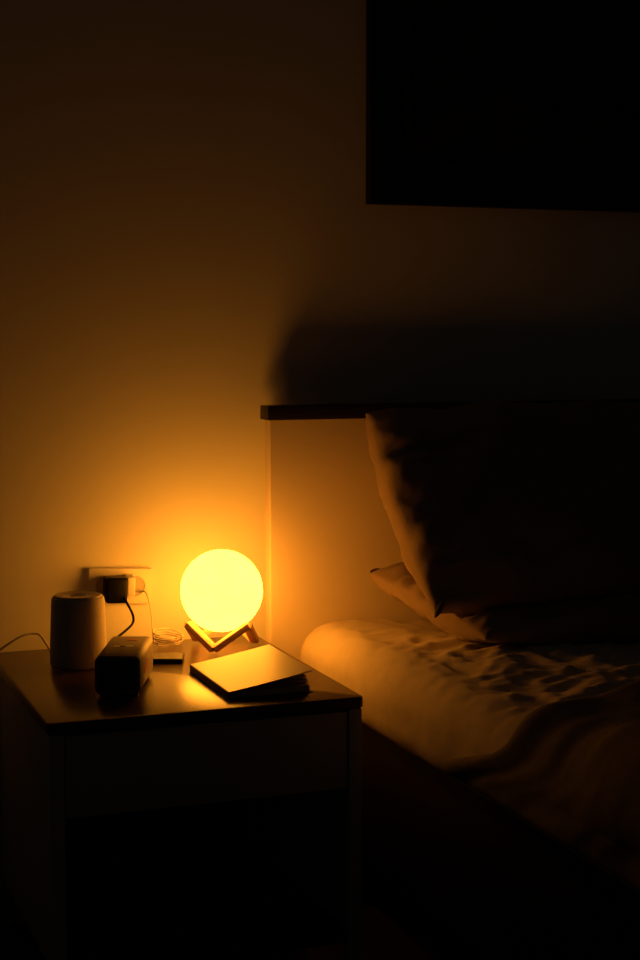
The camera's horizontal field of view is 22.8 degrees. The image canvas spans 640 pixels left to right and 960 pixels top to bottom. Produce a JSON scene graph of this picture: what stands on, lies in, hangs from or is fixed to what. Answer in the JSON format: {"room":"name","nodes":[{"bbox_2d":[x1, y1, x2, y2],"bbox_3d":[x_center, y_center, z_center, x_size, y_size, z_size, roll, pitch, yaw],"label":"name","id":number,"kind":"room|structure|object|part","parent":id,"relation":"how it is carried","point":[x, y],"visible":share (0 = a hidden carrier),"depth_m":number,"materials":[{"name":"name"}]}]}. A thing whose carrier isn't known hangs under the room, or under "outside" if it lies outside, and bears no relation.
{"room":"bedroom","nodes":[
{"label":"bedroom","id":0,"kind":"room"},
{"bbox_2d":[103,575,134,635],"bbox_3d":[-0.344,0.242,2.824,0.051,0.101,0.335,-1,6,-14],"label":"power adapter","id":1,"kind":"object","parent":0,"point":[115,587],"visible":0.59,"depth_m":2.94,"materials":[{"name":"black plastic"}]},
{"bbox_3d":[-0.347,0.262,2.808,0.034,0.066,0.302,0,5,-5],"label":"cord","id":2,"kind":"part","parent":1,"relation":"part of","materials":[{"name":"black plastic"}]},
{"bbox_2d":[0,883,482,959],"bbox_3d":[0.446,0.973,1.480,5.000,0.060,3.786,-2,6,-20],"label":"floor","id":3,"kind":"structure","parent":0,"point":[397,929],"depth_m":2.81,"materials":[{"name":"brown wood"}]},
{"bbox_2d":[0,635,362,959],"bbox_3d":[-0.262,0.576,2.709,0.503,0.500,0.554,-2,6,-20],"label":"nightstand","id":4,"kind":"object","parent":3,"relation":"on","point":[176,819],"visible":0.95,"depth_m":2.55,"materials":[{"name":"brown wood"}]},
{"bbox_3d":[-0.573,0.571,2.862,0.022,0.481,0.022,-2,6,-20],"label":"leg","id":5,"kind":"part","parent":4,"relation":"part of","materials":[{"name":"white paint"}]},
{"bbox_3d":[-0.483,0.544,2.623,0.010,0.383,0.503,-2,6,-20],"label":"panel","id":6,"kind":"part","parent":4,"relation":"part of","materials":[{"name":"white paint"}]},
{"bbox_2d":[0,591,106,670],"bbox_3d":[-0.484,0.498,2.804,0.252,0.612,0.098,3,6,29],"label":"smart speaker","id":7,"kind":"object","parent":4,"relation":"on","point":[78,618],"visible":0.94,"depth_m":2.71,"materials":[{"name":"beige plastic"}]},
{"bbox_3d":[-0.530,0.537,2.839,0.165,0.529,0.060,1,6,13],"label":"power cord","id":8,"kind":"part","parent":7,"relation":"part of","materials":[{"name":"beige plastic"}]},
{"bbox_3d":[-0.417,0.201,2.739,0.082,0.007,0.082,-2,6,-20],"label":"lid","id":9,"kind":"part","parent":7,"relation":"part of","materials":[{"name":"beige plastic"}]},
{"bbox_3d":[-0.393,0.616,2.382,0.022,0.481,0.022,-2,6,-20],"label":"leg","id":10,"kind":"part","parent":4,"relation":"part of","materials":[{"name":"white paint"}]},
{"bbox_2d":[95,636,152,695],"bbox_3d":[-0.318,0.302,2.589,0.072,0.067,0.167,0,5,1],"label":"speaker","id":11,"kind":"object","parent":4,"relation":"on","point":[125,663],"visible":1,"depth_m":2.51},
{"bbox_2d":[98,661,135,690],"bbox_3d":[-0.320,0.309,2.507,0.060,0.049,0.003,0,5,1],"label":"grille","id":12,"kind":"object","parent":11,"relation":"attached to","point":[112,675],"depth_m":2.51,"materials":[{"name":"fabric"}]},
{"bbox_2d":[124,574,183,646],"bbox_3d":[-0.318,0.241,2.943,0.134,0.120,0.055,3,6,30],"label":"charger","id":13,"kind":"object","parent":4,"relation":"on","point":[131,590],"visible":0.99,"depth_m":2.94,"materials":[{"name":"beige plastic"}]},
{"bbox_3d":[-0.290,0.254,2.948,0.062,0.094,0.094,-2,6,-20],"label":"cord","id":14,"kind":"part","parent":13,"relation":"part of","materials":[{"name":"beige plastic"}]},
{"bbox_3d":[-0.356,0.512,2.956,0.486,0.383,0.011,-2,6,-20],"label":"panel","id":15,"kind":"part","parent":4,"relation":"part of","materials":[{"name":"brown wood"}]},
{"bbox_2d":[153,653,184,662],"bbox_3d":[-0.288,0.312,2.792,0.098,0.008,0.058,0,5,-1],"label":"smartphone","id":16,"kind":"object","parent":4,"relation":"on","point":[157,657],"visible":0.57,"depth_m":2.78,"materials":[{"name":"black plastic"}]},
{"bbox_3d":[-0.171,0.435,2.449,0.450,0.125,0.018,-2,6,-20],"label":"drawer","id":17,"kind":"part","parent":4,"relation":"part of","materials":[{"name":"white paint"}]},
{"bbox_2d":[66,836,346,959],"bbox_3d":[-0.261,0.719,2.720,0.462,0.016,0.530,-2,6,-20],"label":"shelf","id":18,"kind":"object","parent":4,"relation":"attached to","point":[155,897],"depth_m":2.68,"materials":[{"name":"brown wood"}]},
{"bbox_2d":[184,621,258,652],"bbox_3d":[-0.179,0.278,2.903,0.141,0.048,0.124,-2,6,-20],"label":"lamp stand","id":19,"kind":"object","parent":4,"relation":"on","point":[247,630],"visible":0.83,"depth_m":2.86,"materials":[{"name":"brown wood"}]},
{"bbox_2d":[180,549,262,631],"bbox_3d":[-0.179,0.201,2.896,0.150,0.150,0.150,-2,6,-20],"label":"globe lamp","id":20,"kind":"object","parent":19,"relation":"on","point":[221,590],"visible":1,"depth_m":2.84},
{"bbox_3d":[-0.127,0.555,3.027,0.022,0.481,0.022,-2,6,-20],"label":"leg","id":21,"kind":"part","parent":4,"relation":"part of","materials":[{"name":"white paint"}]},
{"bbox_2d":[190,645,312,699],"bbox_3d":[-0.116,0.315,2.622,0.143,0.036,0.224,-2,6,-20],"label":"notebook","id":22,"kind":"object","parent":4,"relation":"on","point":[262,671],"visible":1,"depth_m":2.58,"materials":[{"name":"brown paper"}]},
{"bbox_3d":[-0.041,0.528,2.787,0.010,0.383,0.503,-2,6,-20],"label":"panel","id":23,"kind":"part","parent":4,"relation":"part of","materials":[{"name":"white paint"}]},
{"bbox_3d":[0.053,0.600,2.547,0.022,0.481,0.022,-2,6,-20],"label":"leg","id":24,"kind":"part","parent":4,"relation":"part of","materials":[{"name":"white paint"}]},
{"bbox_2d":[260,399,639,959],"bbox_3d":[1.001,0.385,2.411,1.622,0.934,2.038,-2,6,-20],"label":"bed","id":25,"kind":"object","parent":3,"relation":"on","point":[505,889],"visible":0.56,"depth_m":2.82,"materials":[{"name":"brown wood"}]},
{"bbox_3d":[0.653,0.280,3.345,1.608,0.849,0.034,-2,6,-20],"label":"headboard panel","id":26,"kind":"part","parent":25,"relation":"part of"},
{"bbox_3d":[0.094,0.747,3.017,0.060,0.100,0.060,-2,6,-20],"label":"leg","id":27,"kind":"part","parent":25,"relation":"part of","materials":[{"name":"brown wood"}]},
{"bbox_3d":[0.654,-0.154,3.297,1.622,0.027,0.048,-2,6,-20],"label":"headboard rail","id":28,"kind":"part","parent":25,"relation":"part of","materials":[{"name":"brown wood"}]},
{"bbox_2d":[300,619,639,893],"bbox_3d":[1.011,0.400,2.377,1.485,0.168,2.026,-2,6,-20],"label":"mattress","id":29,"kind":"object","parent":25,"relation":"on","point":[439,696],"visible":0.56,"depth_m":2.62,"materials":[{"name":"fabric"}]},
{"bbox_2d":[369,562,639,644],"bbox_3d":[0.501,0.214,3.007,0.720,0.143,0.409,-2,6,-20],"label":"pillow","id":30,"kind":"object","parent":29,"relation":"on","point":[614,619],"visible":0.54,"depth_m":2.79,"materials":[{"name":"fabric"}]},
{"bbox_2d":[366,399,639,617],"bbox_3d":[0.460,0.039,2.990,0.716,0.373,0.376,-2,6,-20],"label":"pillow","id":31,"kind":"object","parent":30,"relation":"on","point":[489,505],"visible":0.94,"depth_m":2.85,"materials":[{"name":"fabric"}]},
{"bbox_2d":[441,681,639,890],"bbox_3d":[1.135,0.358,2.045,1.573,0.233,1.363,-2,6,-20],"label":"blanket","id":32,"kind":"object","parent":29,"relation":"on","point":[570,769],"visible":1,"depth_m":2.09,"materials":[{"name":"fabric"}]},
{"bbox_2d":[0,0,639,651],"bbox_3d":[-0.194,-0.513,3.065,5.000,2.600,0.120,-2,6,-20],"label":"wall","id":33,"kind":"structure","parent":0,"point":[191,243],"depth_m":3.01,"materials":[{"name":"paint"}]},
{"bbox_2d":[11,893,18,908],"bbox_3d":[-0.171,0.748,3.121,5.000,0.080,0.014,-2,6,-20],"label":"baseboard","id":34,"kind":"structure","parent":33,"relation":"attached to","point":[14,905],"depth_m":2.97,"materials":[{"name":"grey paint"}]},
{"bbox_2d":[87,568,151,603],"bbox_3d":[-0.378,0.199,2.992,0.125,0.074,0.014,-2,6,-20],"label":"power socket","id":35,"kind":"object","parent":33,"relation":"attached to","point":[143,576],"visible":0.54,"depth_m":2.99,"materials":[{"name":"beige plastic"}]},
{"bbox_2d":[366,0,639,212],"bbox_3d":[0.661,-0.989,3.261,1.210,0.869,0.025,-2,6,-20],"label":"framed picture","id":36,"kind":"object","parent":33,"relation":"attached to","point":[505,104],"visible":1,"depth_m":3.17,"materials":[{"name":"black wood"}]},
{"bbox_2d":[409,0,639,169],"bbox_3d":[0.662,-0.989,3.258,1.040,0.699,0.002,-2,6,-20],"label":"print","id":37,"kind":"object","parent":36,"relation":"attached to","point":[494,84],"depth_m":3.18}
]}

